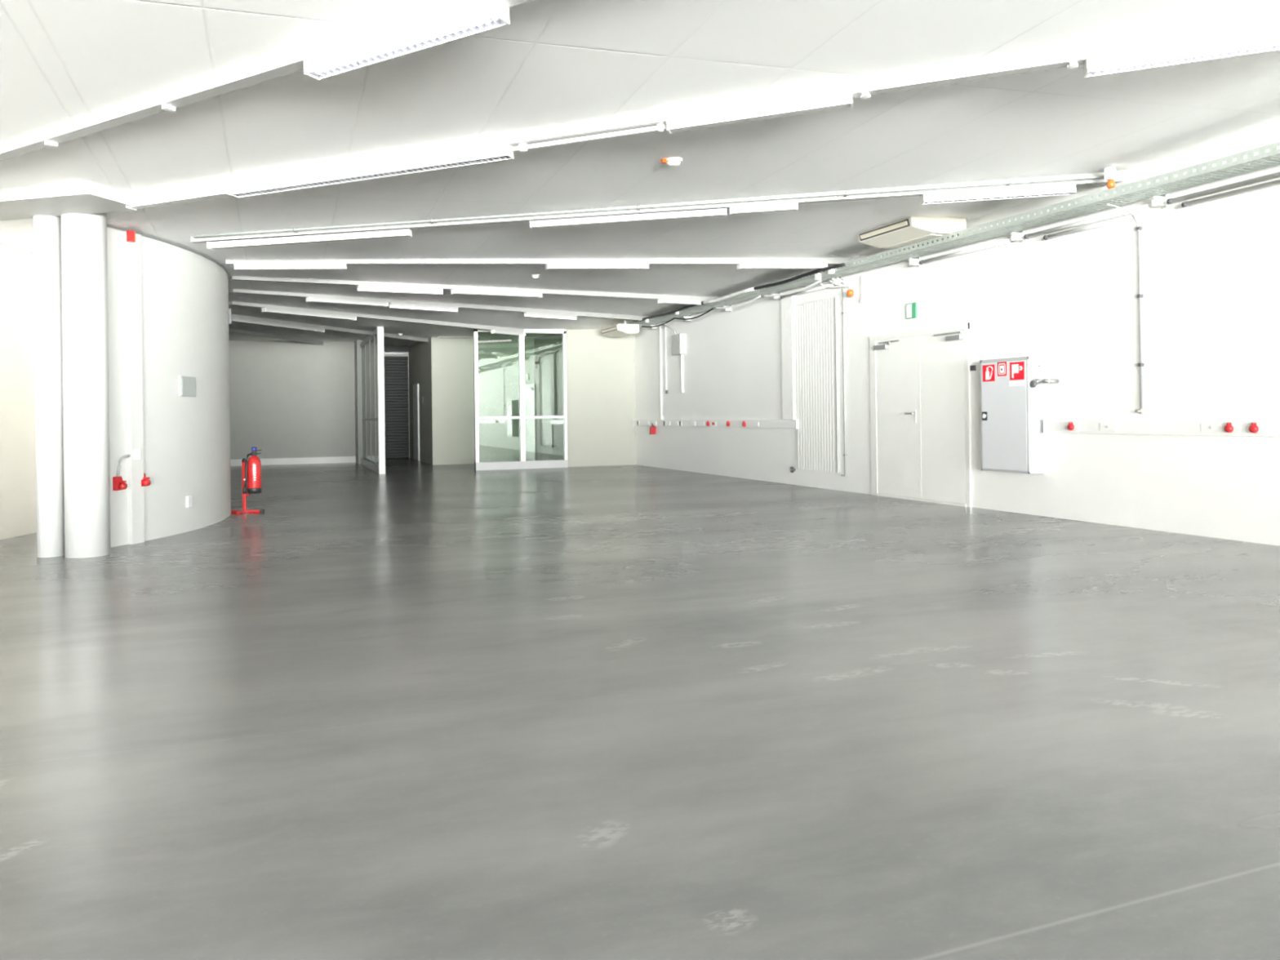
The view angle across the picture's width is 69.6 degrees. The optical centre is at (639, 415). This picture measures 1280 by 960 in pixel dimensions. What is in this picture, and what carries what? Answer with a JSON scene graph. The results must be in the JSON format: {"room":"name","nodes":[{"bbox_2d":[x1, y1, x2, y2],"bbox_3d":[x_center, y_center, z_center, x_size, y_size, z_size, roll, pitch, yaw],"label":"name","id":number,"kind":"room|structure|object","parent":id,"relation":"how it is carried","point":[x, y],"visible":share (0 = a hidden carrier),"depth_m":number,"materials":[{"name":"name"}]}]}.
{"room":"empty industrial hall","nodes":[
{"label":"empty industrial hall","id":0,"kind":"room"},
{"bbox_2d":[0,240,36,539],"bbox_3d":[-6.127,-0.476,7.366,0.220,3.300,4.095,-1,0,-1],"label":"wall","id":1,"kind":"structure","parent":0,"point":[18,511],"depth_m":8.94,"materials":[{"name":"beige paint"}]},
{"bbox_2d":[0,243,32,254],"bbox_3d":[-6.121,-1.623,7.367,0.100,0.048,4.095,-1,0,-1],"label":"trim","id":2,"kind":"structure","parent":1,"relation":"attached to","point":[2,245],"depth_m":8.98,"materials":[{"name":"grey plastic"}]},
{"bbox_2d":[0,180,144,221],"bbox_3d":[-5.061,-1.709,7.341,2.156,0.160,0.540,-1,0,14],"label":"ceiling beam","id":3,"kind":"structure","parent":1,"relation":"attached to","point":[87,197],"depth_m":7.07,"materials":[{"name":"white paint"}]},
{"bbox_2d":[106,226,231,546],"bbox_3d":[-7.722,-0.210,11.487,8.687,2.805,3.615,-1,0,28],"label":"wall","id":4,"kind":"structure","parent":0,"point":[184,293],"depth_m":8.92,"materials":[{"name":"white paint"}]},
{"bbox_2d":[112,454,130,490],"bbox_3d":[-4.569,0.504,8.155,0.096,0.312,0.170,-1,0,14],"label":"power socket","id":5,"kind":"object","parent":4,"relation":"attached to","point":[118,484],"visible":1,"depth_m":8.10,"materials":[{"name":"red plastic"}]},
{"bbox_2d":[126,230,135,242],"bbox_3d":[-4.549,-1.601,8.226,0.050,0.100,0.058,-1,0,12],"label":"fire alarm","id":6,"kind":"object","parent":4,"relation":"attached to","point":[131,234],"visible":1,"depth_m":8.20,"materials":[{"name":"red paint"}]},
{"bbox_2d":[124,231,144,544],"bbox_3d":[-4.583,-0.245,8.319,0.075,2.800,0.150,-1,0,11],"label":"trim","id":7,"kind":"structure","parent":4,"relation":"attached to","point":[133,295],"depth_m":8.28,"materials":[{"name":"white paint"}]},
{"bbox_2d":[106,225,216,263],"bbox_3d":[-7.747,-1.642,11.471,8.619,0.070,3.580,-1,0,28],"label":"trim","id":8,"kind":"structure","parent":4,"relation":"attached to","point":[108,226],"depth_m":8.73,"materials":[{"name":"white paint"}]},
{"bbox_2d":[178,376,195,396],"bbox_3d":[-4.512,-0.286,9.157,0.055,0.200,0.310,-1,0,0],"label":"cover plate","id":9,"kind":"object","parent":4,"relation":"attached to","point":[187,384],"visible":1,"depth_m":9.12,"materials":[{"name":"grey metal"}]},
{"bbox_2d":[229,340,355,459],"bbox_3d":[-12.507,-0.450,21.163,11.380,3.400,0.160,-1,0,-21],"label":"wall","id":10,"kind":"structure","parent":0,"point":[288,399],"depth_m":22.62,"materials":[{"name":"grey paint"}]},
{"bbox_2d":[230,456,355,466],"bbox_3d":[-12.452,1.169,21.072,11.380,0.160,0.035,-1,0,-21],"label":"baseboard","id":11,"kind":"structure","parent":10,"relation":"attached to","point":[273,461],"depth_m":22.67,"materials":[{"name":"white paint"}]},
{"bbox_2d":[354,339,362,463],"bbox_3d":[-7.311,-0.512,23.663,0.120,3.400,2.700,-1,0,-21],"label":"wall","id":12,"kind":"structure","parent":0,"point":[357,350],"depth_m":22.41,"materials":[{"name":"grey paint"}]},
{"bbox_2d":[360,326,385,474],"bbox_3d":[-5.966,-0.303,20.376,0.120,2.950,4.600,-1,0,-21],"label":"open door","id":13,"kind":"structure","parent":12,"relation":"in","point":[373,458],"depth_m":19.61,"materials":[{"name":"white paint"}]},
{"bbox_2d":[383,351,409,457],"bbox_3d":[-7.061,-0.515,25.243,1.700,3.400,0.140,-1,0,-21],"label":"door frame","id":14,"kind":"structure","parent":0,"point":[385,355],"depth_m":25.42,"materials":[{"name":"grey paint"}]},
{"bbox_2d":[383,345,408,458],"bbox_3d":[-7.038,-0.466,25.075,1.460,3.300,0.150,-1,0,-21],"label":"roller shutter","id":15,"kind":"object","parent":14,"relation":"attached to","point":[396,368],"visible":0.33,"depth_m":25.22,"materials":[{"name":"grey metal"}]},
{"bbox_2d":[408,337,535,465],"bbox_3d":[-4.492,-0.546,23.936,2.470,3.400,4.250,-1,0,-21],"label":"wall","id":16,"kind":"structure","parent":0,"point":[442,367],"depth_m":21.98,"materials":[{"name":"white paint"}]},
{"bbox_2d":[411,381,420,461],"bbox_3d":[-5.851,0.150,23.964,0.095,2.040,1.020,-1,0,-21],"label":"door","id":17,"kind":"structure","parent":16,"relation":"in","point":[415,420],"depth_m":23.80,"materials":[{"name":"white plastic"}]},
{"bbox_2d":[533,328,635,466],"bbox_3d":[-1.337,-0.509,21.468,1.600,3.250,2.650,-1,0,-21],"label":"wall","id":18,"kind":"structure","parent":0,"point":[601,368],"depth_m":20.33,"materials":[{"name":"white paint"}]},
{"bbox_2d":[473,328,568,470],"bbox_3d":[-2.514,-0.355,19.469,1.985,2.970,0.130,-1,0,-21],"label":"door frame","id":19,"kind":"structure","parent":18,"relation":"in","point":[522,464],"depth_m":19.42,"materials":[{"name":"white paint"}]},
{"bbox_2d":[0,457,1279,959],"bbox_3d":[-5.901,1.296,3.583,23.800,0.250,45.300,-1,0,-21],"label":"floor","id":20,"kind":"structure","parent":0,"point":[415,710],"depth_m":3.25,"materials":[{"name":"grey concrete"}]},
{"bbox_2d":[32,215,64,557],"bbox_3d":[-4.876,-0.267,7.591,0.196,2.850,0.196,-1,0,-21],"label":"column","id":21,"kind":"structure","parent":20,"relation":"on","point":[46,229],"depth_m":7.51,"materials":[{"name":"white paint"}]},
{"bbox_2d":[60,212,111,558],"bbox_3d":[-4.580,-0.270,7.605,0.326,2.850,0.326,-1,0,-21],"label":"column","id":22,"kind":"structure","parent":20,"relation":"on","point":[84,269],"depth_m":7.47,"materials":[{"name":"white paint"}]},
{"bbox_2d":[231,458,264,514],"bbox_3d":[-4.707,0.834,10.944,0.373,0.645,0.329,-1,0,-42],"label":"stand","id":23,"kind":"object","parent":20,"relation":"on","point":[244,495],"visible":0.81,"depth_m":10.93,"materials":[{"name":"red paint"}]},
{"bbox_2d":[242,446,262,493],"bbox_3d":[-4.601,0.650,10.933,0.191,0.550,0.190,-1,0,-1],"label":"fire extinguisher","id":24,"kind":"object","parent":23,"relation":"hanging from","point":[253,465],"visible":1,"depth_m":10.88,"materials":[{"name":"red paint"}]},
{"bbox_2d":[0,0,1279,346],"bbox_3d":[-8.510,-2.071,9.402,70.859,0.885,71.990,-1,0,-21],"label":"ceiling","id":25,"kind":"structure","parent":0,"point":[557,63],"depth_m":6.31,"materials":[{"name":"white paint"}]},
{"bbox_2d":[0,0,531,161],"bbox_3d":[-1.050,-2.011,4.535,10.914,0.659,0.090,-1,0,26],"label":"ceiling beam","id":26,"kind":"structure","parent":25,"relation":"attached to","point":[291,62],"depth_m":5.09,"materials":[{"name":"white paint"}]},
{"bbox_2d":[303,0,510,80],"bbox_3d":[-1.193,-1.866,4.605,1.225,0.140,0.100,-1,0,26],"label":"strip light","id":27,"kind":"object","parent":26,"relation":"attached to","point":[495,14],"visible":1,"depth_m":4.56,"materials":[{"name":"white plastic"}]},
{"bbox_2d":[228,327,323,345],"bbox_3d":[-8.119,-1.758,19.001,0.090,0.278,7.733,-1,0,3],"label":"ceiling beam","id":28,"kind":"structure","parent":25,"relation":"attached to","point":[231,330],"depth_m":20.30,"materials":[{"name":"grey metal"}]},
{"bbox_2d":[231,314,428,342],"bbox_3d":[-6.064,-1.761,18.282,0.090,0.254,7.633,-1,0,15],"label":"ceiling beam","id":29,"kind":"structure","parent":25,"relation":"attached to","point":[326,327],"depth_m":18.18,"materials":[{"name":"white paint"}]},
{"bbox_2d":[231,317,324,332],"bbox_3d":[-6.515,-1.625,16.560,0.094,0.062,2.726,-1,1,15],"label":"strip light","id":30,"kind":"object","parent":29,"relation":"attached to","point":[233,319],"visible":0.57,"depth_m":16.45,"materials":[{"name":"white plastic"}]},
{"bbox_2d":[228,301,524,333],"bbox_3d":[-4.241,-1.757,16.510,0.090,0.216,6.968,-1,0,31],"label":"ceiling beam","id":31,"kind":"structure","parent":25,"relation":"attached to","point":[231,303],"depth_m":16.10,"materials":[{"name":"white paint"}]},
{"bbox_2d":[261,307,356,320],"bbox_3d":[-5.274,-1.620,14.767,0.094,0.062,1.786,-1,1,31],"label":"strip light","id":32,"kind":"object","parent":31,"relation":"attached to","point":[263,309],"visible":1,"depth_m":14.66,"materials":[{"name":"white plastic"}]},
{"bbox_2d":[490,329,525,336],"bbox_3d":[-2.720,-1.704,19.070,0.094,0.062,1.026,-1,1,31],"label":"strip light","id":33,"kind":"object","parent":31,"relation":"attached to","point":[504,332],"visible":1,"depth_m":19.00,"materials":[{"name":"white plastic"}]},
{"bbox_2d":[494,331,524,335],"bbox_3d":[-2.720,-1.692,19.070,0.084,0.030,0.994,-1,1,31],"label":"diffuser","id":34,"kind":"object","parent":33,"relation":"attached to","point":[496,332],"depth_m":19.06,"materials":[{"name":"white plastic"}]},
{"bbox_2d":[230,288,658,320],"bbox_3d":[-2.515,-1.869,15.707,0.090,0.401,9.104,-1,0,40],"label":"ceiling beam","id":35,"kind":"structure","parent":25,"relation":"attached to","point":[232,291],"depth_m":15.03,"materials":[{"name":"white metal"}]},
{"bbox_2d":[306,297,388,306],"bbox_3d":[-4.295,-1.670,13.558,0.094,0.062,1.315,-1,2,40],"label":"strip light","id":36,"kind":"object","parent":35,"relation":"attached to","point":[308,299],"visible":1,"depth_m":13.49,"materials":[{"name":"white plastic"}]},
{"bbox_2d":[388,302,457,311],"bbox_3d":[-3.420,-1.713,14.613,0.060,0.075,1.303,-1,2,40],"label":"strip light","id":37,"kind":"object","parent":35,"relation":"attached to","point":[398,305],"visible":1,"depth_m":14.57,"materials":[{"name":"white plastic"}]},
{"bbox_2d":[524,311,577,319],"bbox_3d":[-1.620,-1.812,16.785,0.060,0.075,1.303,-1,2,40],"label":"strip light","id":38,"kind":"object","parent":35,"relation":"attached to","point":[526,313],"visible":1,"depth_m":16.73,"materials":[{"name":"white plastic"}]},
{"bbox_2d":[230,275,718,302],"bbox_3d":[-1.721,-1.898,13.752,8.355,0.452,0.090,-1,0,-40],"label":"ceiling beam","id":39,"kind":"structure","parent":25,"relation":"attached to","point":[548,291],"depth_m":13.28,"materials":[{"name":"white paint"}]},
{"bbox_2d":[356,284,443,294],"bbox_3d":[-3.237,-1.703,12.478,1.227,0.122,0.060,-1,0,-40],"label":"strip light","id":40,"kind":"object","parent":39,"relation":"attached to","point":[360,287],"visible":1,"depth_m":12.43,"materials":[{"name":"white plastic"}]},
{"bbox_2d":[450,288,542,297],"bbox_3d":[-2.075,-1.780,13.454,1.491,0.117,0.094,-1,0,-40],"label":"strip light","id":41,"kind":"object","parent":39,"relation":"attached to","point":[454,291],"visible":1,"depth_m":13.38,"materials":[{"name":"white plastic"}]},
{"bbox_2d":[454,291,541,297],"bbox_3d":[-2.074,-1.768,13.455,1.458,0.030,0.084,-3,2,-40],"label":"diffuser","id":42,"kind":"object","parent":41,"relation":"attached to","point":[482,293],"depth_m":13.47,"materials":[{"name":"white plastic"}]},
{"bbox_2d":[657,298,701,305],"bbox_3d":[0.680,-1.941,15.766,0.921,0.094,0.094,-1,0,-40],"label":"strip light","id":43,"kind":"object","parent":39,"relation":"attached to","point":[664,301],"visible":1,"depth_m":15.71,"materials":[{"name":"white plastic"}]},
{"bbox_2d":[662,301,700,304],"bbox_3d":[0.680,-1.929,15.767,0.888,0.030,0.084,-3,2,-40],"label":"diffuser","id":44,"kind":"object","parent":43,"relation":"attached to","point":[664,302],"depth_m":15.79,"materials":[{"name":"white plastic"}]},
{"bbox_2d":[225,257,852,265],"bbox_3d":[-0.793,-1.942,11.384,7.922,0.507,0.090,-1,0,-20],"label":"ceiling beam","id":45,"kind":"structure","parent":25,"relation":"attached to","point":[607,260],"depth_m":11.34,"materials":[{"name":"white paint"}]},
{"bbox_2d":[234,263,346,271],"bbox_3d":[-3.879,-1.652,10.240,1.165,0.117,0.094,-1,0,-20],"label":"strip light","id":46,"kind":"object","parent":45,"relation":"attached to","point":[237,266],"visible":1,"depth_m":10.20,"materials":[{"name":"white plastic"}]},
{"bbox_2d":[235,266,345,270],"bbox_3d":[-3.878,-1.640,10.240,1.132,0.030,0.084,-4,1,-20],"label":"diffuser","id":47,"kind":"object","parent":46,"relation":"attached to","point":[238,268],"depth_m":10.21,"materials":[{"name":"white plastic"}]},
{"bbox_2d":[545,263,648,269],"bbox_3d":[-0.523,-1.858,11.484,1.325,0.122,0.094,-1,0,-20],"label":"strip light","id":48,"kind":"object","parent":45,"relation":"attached to","point":[548,266],"visible":1,"depth_m":11.44,"materials":[{"name":"white plastic"}]},
{"bbox_2d":[547,266,647,269],"bbox_3d":[-0.523,-1.846,11.484,1.292,0.030,0.084,-3,1,-20],"label":"diffuser","id":49,"kind":"object","parent":48,"relation":"attached to","point":[548,267],"depth_m":11.46,"materials":[{"name":"white plastic"}]},
{"bbox_2d":[737,263,827,269],"bbox_3d":[1.928,-2.006,12.393,1.335,0.122,0.094,-1,0,-20],"label":"strip light","id":50,"kind":"object","parent":45,"relation":"attached to","point":[740,266],"visible":0.88,"depth_m":12.33,"materials":[{"name":"white plastic"}]},
{"bbox_2d":[739,266,826,269],"bbox_3d":[1.928,-1.994,12.393,1.302,0.030,0.084,-3,1,-20],"label":"diffuser","id":51,"kind":"object","parent":50,"relation":"attached to","point":[740,267],"depth_m":12.33,"materials":[{"name":"white plastic"}]},
{"bbox_2d":[600,319,639,337],"bbox_3d":[-0.434,-1.844,19.384,0.512,0.311,1.000,-1,0,-21],"label":"air conditioner","id":52,"kind":"object","parent":25,"relation":"hanging from","point":[617,330],"visible":0.98,"depth_m":18.99,"materials":[{"name":"grey plastic"}]},
{"bbox_2d":[600,326,617,333],"bbox_3d":[-0.653,-1.791,19.298,0.029,0.076,0.920,-1,0,-21],"label":"vent","id":53,"kind":"object","parent":52,"relation":"attached to","point":[609,330],"depth_m":19.30,"materials":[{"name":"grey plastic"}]},
{"bbox_2d":[612,333,633,337],"bbox_3d":[-0.346,-1.694,19.418,0.225,0.008,0.800,-1,0,-21],"label":"grille","id":54,"kind":"object","parent":52,"relation":"attached to","point":[620,335],"depth_m":19.36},
{"bbox_2d":[191,175,1104,237],"bbox_3d":[0.067,-1.957,8.620,8.602,0.446,0.037,-1,0,1],"label":"conduit","id":55,"kind":"object","parent":25,"relation":"attached to","point":[1010,182],"visible":0.97,"depth_m":8.61,"materials":[{"name":"metal"}]},
{"bbox_2d":[190,172,1124,243],"bbox_3d":[0.123,-2.000,8.734,8.818,0.586,0.090,-1,0,1],"label":"ceiling beam","id":56,"kind":"structure","parent":25,"relation":"attached to","point":[1119,178],"depth_m":8.69,"materials":[{"name":"white metal"}]},
{"bbox_2d":[206,228,412,250],"bbox_3d":[-3.155,-1.681,8.792,1.941,0.158,0.094,-1,0,1],"label":"strip light","id":57,"kind":"object","parent":56,"relation":"attached to","point":[212,246],"visible":1,"depth_m":8.76,"materials":[{"name":"white plastic"}]},
{"bbox_2d":[529,208,726,229],"bbox_3d":[-0.112,-1.868,8.738,1.865,0.154,0.094,-1,0,1],"label":"strip light","id":58,"kind":"object","parent":56,"relation":"attached to","point":[722,211],"visible":1,"depth_m":8.70,"materials":[{"name":"white plastic"}]},
{"bbox_2d":[728,202,798,215],"bbox_3d":[1.169,-1.955,8.715,0.643,0.094,0.094,-1,0,1],"label":"strip light","id":59,"kind":"object","parent":56,"relation":"attached to","point":[784,206],"visible":1,"depth_m":8.68,"materials":[{"name":"white plastic"}]},
{"bbox_2d":[731,205,795,214],"bbox_3d":[1.169,-1.943,8.715,0.608,0.030,0.084,-4,0,1],"label":"diffuser","id":60,"kind":"object","parent":59,"relation":"attached to","point":[746,209],"depth_m":8.68,"materials":[{"name":"white plastic"}]},
{"bbox_2d":[920,183,1075,204],"bbox_3d":[3.375,-2.085,8.676,1.422,0.150,0.100,-1,0,1],"label":"strip light","id":61,"kind":"object","parent":56,"relation":"attached to","point":[1064,189],"visible":1,"depth_m":8.63,"materials":[{"name":"white plastic"}]},
{"bbox_2d":[1104,166,1115,189],"bbox_3d":[4.296,-2.167,8.405,0.084,0.190,0.067,-1,0,-21],"label":"beacon","id":62,"kind":"object","parent":56,"relation":"attached to","point":[1109,172],"visible":0.94,"depth_m":8.38,"materials":[{"name":"white plastic"}]},
{"bbox_2d":[661,157,682,167],"bbox_3d":[0.250,-1.992,7.236,0.172,0.058,0.144,-1,0,-21],"label":"smoke detector","id":63,"kind":"object","parent":25,"relation":"attached to","point":[671,162],"visible":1,"depth_m":7.20,"materials":[{"name":"white plastic"}]},
{"bbox_2d":[130,14,1279,199],"bbox_3d":[1.022,-2.087,5.917,10.576,0.685,0.090,-1,0,15],"label":"ceiling beam","id":64,"kind":"structure","parent":25,"relation":"attached to","point":[1060,58],"depth_m":5.80,"materials":[{"name":"white paint"}]},
{"bbox_2d":[125,185,232,210],"bbox_3d":[-3.574,-1.685,7.135,0.920,0.107,0.094,-1,0,15],"label":"strip light","id":65,"kind":"object","parent":64,"relation":"attached to","point":[221,191],"visible":0.88,"depth_m":7.10,"materials":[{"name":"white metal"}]},
{"bbox_2d":[229,143,513,198],"bbox_3d":[-1.999,-1.775,6.718,2.272,0.192,0.100,-1,0,15],"label":"strip light","id":66,"kind":"object","parent":64,"relation":"attached to","point":[500,153],"visible":1,"depth_m":6.67,"materials":[{"name":"white metal"}]},
{"bbox_2d":[511,123,665,151],"bbox_3d":[-0.360,-1.895,6.284,1.093,0.105,0.054,-1,0,15],"label":"fluorescent light","id":67,"kind":"object","parent":64,"relation":"attached to","point":[660,127],"visible":1,"depth_m":6.27,"materials":[{"name":"white plastic"}]},
{"bbox_2d":[666,93,853,133],"bbox_3d":[0.768,-1.959,5.985,1.205,0.121,0.094,-1,0,15],"label":"strip light","id":68,"kind":"object","parent":64,"relation":"attached to","point":[844,100],"visible":1,"depth_m":5.95,"materials":[{"name":"white plastic"}]},
{"bbox_2d":[1083,31,1279,78],"bbox_3d":[3.469,-2.120,5.270,1.690,0.163,0.100,-1,0,15],"label":"strip light","id":69,"kind":"object","parent":64,"relation":"attached to","point":[1267,42],"visible":1,"depth_m":5.33,"materials":[{"name":"white plastic"}]},
{"bbox_2d":[640,262,844,321],"bbox_3d":[1.340,-1.961,15.462,0.052,0.073,7.301,-1,0,-21],"label":"pipe","id":70,"kind":"object","parent":25,"relation":"attached to","point":[842,264],"visible":0.98,"depth_m":14.36,"materials":[{"name":"grey metal"}]},
{"bbox_2d":[857,216,965,249],"bbox_3d":[3.134,-2.177,10.688,0.772,0.311,1.000,-1,0,-21],"label":"air conditioner","id":71,"kind":"object","parent":25,"relation":"hanging from","point":[910,230],"visible":0.7,"depth_m":10.35,"materials":[{"name":"grey plastic"}]},
{"bbox_2d":[858,218,910,240],"bbox_3d":[2.795,-2.123,10.555,0.029,0.076,0.920,-1,0,-21],"label":"outlet","id":72,"kind":"object","parent":71,"relation":"attached to","point":[903,224],"depth_m":10.51,"materials":[{"name":"grey plastic"}]},
{"bbox_2d":[634,121,1279,546],"bbox_3d":[6.583,-0.839,3.871,0.300,3.720,36.500,-1,0,-21],"label":"wall","id":73,"kind":"structure","parent":0,"point":[1210,271],"depth_m":9.06,"materials":[{"name":"white paint"}]},
{"bbox_2d":[658,324,662,419],"bbox_3d":[0.434,-0.905,19.065,0.050,1.980,0.050,-1,0,-21],"label":"vertical conduit","id":74,"kind":"object","parent":73,"relation":"attached to","point":[660,354],"visible":1,"depth_m":19.04,"materials":[{"name":"white plastic"}]},
{"bbox_2d":[664,324,667,393],"bbox_3d":[0.535,-1.171,18.811,0.042,1.450,0.050,-1,0,-21],"label":"vertical conduit","id":75,"kind":"object","parent":73,"relation":"attached to","point":[666,390],"visible":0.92,"depth_m":18.79,"materials":[{"name":"white plastic"}]},
{"bbox_2d":[671,333,685,355],"bbox_3d":[0.758,-1.394,18.120,0.126,0.400,0.440,-1,0,-21],"label":"box","id":76,"kind":"object","parent":73,"relation":"attached to","point":[678,340],"visible":1,"depth_m":17.95,"materials":[{"name":"grey plastic"}]},
{"bbox_2d":[680,355,684,392],"bbox_3d":[0.827,-0.820,18.059,0.054,0.740,0.052,-1,0,-21],"label":"vertical conduit","id":77,"kind":"object","parent":73,"relation":"attached to","point":[682,356],"visible":1,"depth_m":18.04,"materials":[{"name":"white plastic"}]},
{"bbox_2d":[633,419,798,428],"bbox_3d":[1.143,0.147,17.271,0.063,0.148,6.942,-1,0,-21],"label":"cable trunking","id":78,"kind":"object","parent":73,"relation":"attached to","point":[771,424],"visible":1,"depth_m":15.94,"materials":[{"name":"white plastic"}]},
{"bbox_2d":[781,295,796,419],"bbox_3d":[2.307,-0.913,14.284,0.055,1.950,0.330,-1,0,-21],"label":"trim","id":79,"kind":"structure","parent":73,"relation":"attached to","point":[788,310],"depth_m":14.23,"materials":[{"name":"white paint"}]},
{"bbox_2d":[780,283,833,298],"bbox_3d":[2.487,-1.850,13.720,0.079,0.048,1.420,-1,0,-21],"label":"pipe","id":80,"kind":"object","parent":73,"relation":"attached to","point":[831,284],"visible":0.98,"depth_m":13.66,"materials":[{"name":"white plastic"}]},
{"bbox_2d":[793,295,839,472],"bbox_3d":[2.595,-0.441,13.584,0.040,2.510,1.160,-1,0,-21],"label":"panel","id":81,"kind":"object","parent":73,"relation":"attached to","point":[816,322],"visible":1,"depth_m":13.51,"materials":[{"name":"white paint"}]},
{"bbox_2d":[840,278,847,476],"bbox_3d":[2.852,-0.534,12.926,0.036,2.780,0.112,-1,0,-21],"label":"vertical conduit","id":82,"kind":"object","parent":73,"relation":"attached to","point":[845,455],"visible":1,"depth_m":12.89,"materials":[{"name":"grey plastic"}]},
{"bbox_2d":[906,302,917,319],"bbox_3d":[3.401,-1.311,11.524,0.024,0.190,0.190,-1,0,-21],"label":"exit sign","id":83,"kind":"object","parent":73,"relation":"attached to","point":[911,308],"visible":1,"depth_m":11.51,"materials":[{"name":"green plastic"}]},
{"bbox_2d":[869,322,971,506],"bbox_3d":[3.418,-0.001,11.442,0.081,2.120,1.885,-1,0,-21],"label":"door","id":84,"kind":"structure","parent":73,"relation":"in","point":[920,394],"depth_m":11.33,"materials":[{"name":"white paint"}]},
{"bbox_2d":[626,141,1279,329],"bbox_3d":[6.237,-1.969,3.730,0.422,0.188,35.680,-1,0,-21],"label":"cable tray","id":85,"kind":"object","parent":73,"relation":"attached to","point":[1221,171],"visible":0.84,"depth_m":9.09,"materials":[{"name":"metal"}]},
{"bbox_2d":[760,280,821,297],"bbox_3d":[2.216,-1.847,13.657,0.028,0.098,1.704,-1,0,-21],"label":"cable","id":86,"kind":"object","parent":85,"relation":"hanging from","point":[819,281],"visible":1,"depth_m":13.60,"materials":[{"name":"white plastic"}]},
{"bbox_2d":[1115,170,1135,189],"bbox_3d":[4.427,-2.144,8.432,0.211,0.202,0.044,-1,0,17],"label":"conduit","id":87,"kind":"object","parent":85,"relation":"attached to","point":[1118,172],"visible":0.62,"depth_m":8.41,"materials":[{"name":"white plastic"}]},
{"bbox_2d":[919,239,1010,264],"bbox_3d":[3.715,-1.875,10.576,0.079,0.048,1.470,-1,0,-21],"label":"pipe","id":88,"kind":"object","parent":73,"relation":"attached to","point":[1006,241],"visible":1,"depth_m":10.49,"materials":[{"name":"white plastic"}]},
{"bbox_2d":[980,356,1058,474],"bbox_3d":[4.007,-0.003,9.755,0.218,1.214,0.906,-1,0,-21],"label":"upper cabinet","id":89,"kind":"object","parent":73,"relation":"attached to","point":[1011,400],"visible":1,"depth_m":9.70,"materials":[{"name":"grey metal"}]},
{"bbox_2d":[1023,204,1150,239],"bbox_3d":[4.336,-1.882,8.994,0.079,0.048,1.470,-1,0,-21],"label":"pipe","id":90,"kind":"object","parent":73,"relation":"attached to","point":[1148,206],"visible":1,"depth_m":8.91,"materials":[{"name":"white plastic"}]},
{"bbox_2d":[1043,210,1151,239],"bbox_3d":[4.396,-1.828,8.883,0.079,0.048,1.220,-1,0,-21],"label":"pipe","id":91,"kind":"object","parent":73,"relation":"attached to","point":[1148,212],"visible":1,"depth_m":8.82,"materials":[{"name":"white plastic"}]},
{"bbox_2d":[1105,203,1143,413],"bbox_3d":[4.425,-0.970,8.408,0.402,1.914,0.068,-1,0,-21],"label":"conduit","id":92,"kind":"object","parent":73,"relation":"attached to","point":[1140,295],"visible":1,"depth_m":8.45,"materials":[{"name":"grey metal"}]},
{"bbox_2d":[1043,418,1279,436],"bbox_3d":[8.512,0.059,-1.516,0.063,0.148,23.682,-1,0,-21],"label":"cable trunking","id":93,"kind":"object","parent":73,"relation":"attached to","point":[1152,427],"visible":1,"depth_m":8.24,"materials":[{"name":"white plastic"}]},
{"bbox_2d":[1066,422,1079,431],"bbox_3d":[4.289,0.108,9.116,0.046,0.090,0.115,-1,0,-21],"label":"power socket","id":94,"kind":"object","parent":93,"relation":"attached to","point":[1074,426],"visible":1,"depth_m":9.11,"materials":[{"name":"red plastic"}]},
{"bbox_2d":[1099,422,1115,431],"bbox_3d":[4.446,0.107,8.753,0.018,0.076,0.180,-1,0,-21],"label":"power outlet","id":95,"kind":"object","parent":93,"relation":"attached to","point":[1103,426],"visible":1,"depth_m":8.74,"materials":[{"name":"white plastic"}]},
{"bbox_2d":[1200,422,1221,431],"bbox_3d":[4.827,0.102,7.782,0.018,0.076,0.180,-1,0,-21],"label":"power outlet","id":96,"kind":"object","parent":93,"relation":"attached to","point":[1205,427],"visible":1,"depth_m":7.78,"materials":[{"name":"white plastic"}]},
{"bbox_2d":[1223,422,1239,433],"bbox_3d":[4.886,0.101,7.595,0.046,0.090,0.115,-1,0,-21],"label":"power socket","id":97,"kind":"object","parent":93,"relation":"attached to","point":[1234,428],"visible":1,"depth_m":7.59,"materials":[{"name":"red plastic"}]},
{"bbox_2d":[1248,422,1265,433],"bbox_3d":[4.961,0.101,7.401,0.046,0.090,0.115,-1,0,-21],"label":"power socket","id":98,"kind":"object","parent":93,"relation":"attached to","point":[1258,427],"visible":1,"depth_m":7.39,"materials":[{"name":"red plastic"}]},
{"bbox_2d":[1166,171,1279,204],"bbox_3d":[8.785,-1.936,-2.350,0.079,0.048,22.500,-1,0,-21],"label":"pipe","id":99,"kind":"object","parent":73,"relation":"attached to","point":[1277,175],"visible":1,"depth_m":7.62,"materials":[{"name":"white plastic"}]},
{"bbox_2d":[1181,178,1279,207],"bbox_3d":[8.824,-1.881,-2.405,0.079,0.048,22.370,-1,0,-21],"label":"pipe","id":100,"kind":"object","parent":73,"relation":"attached to","point":[1277,182],"visible":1,"depth_m":7.58,"materials":[{"name":"white plastic"}]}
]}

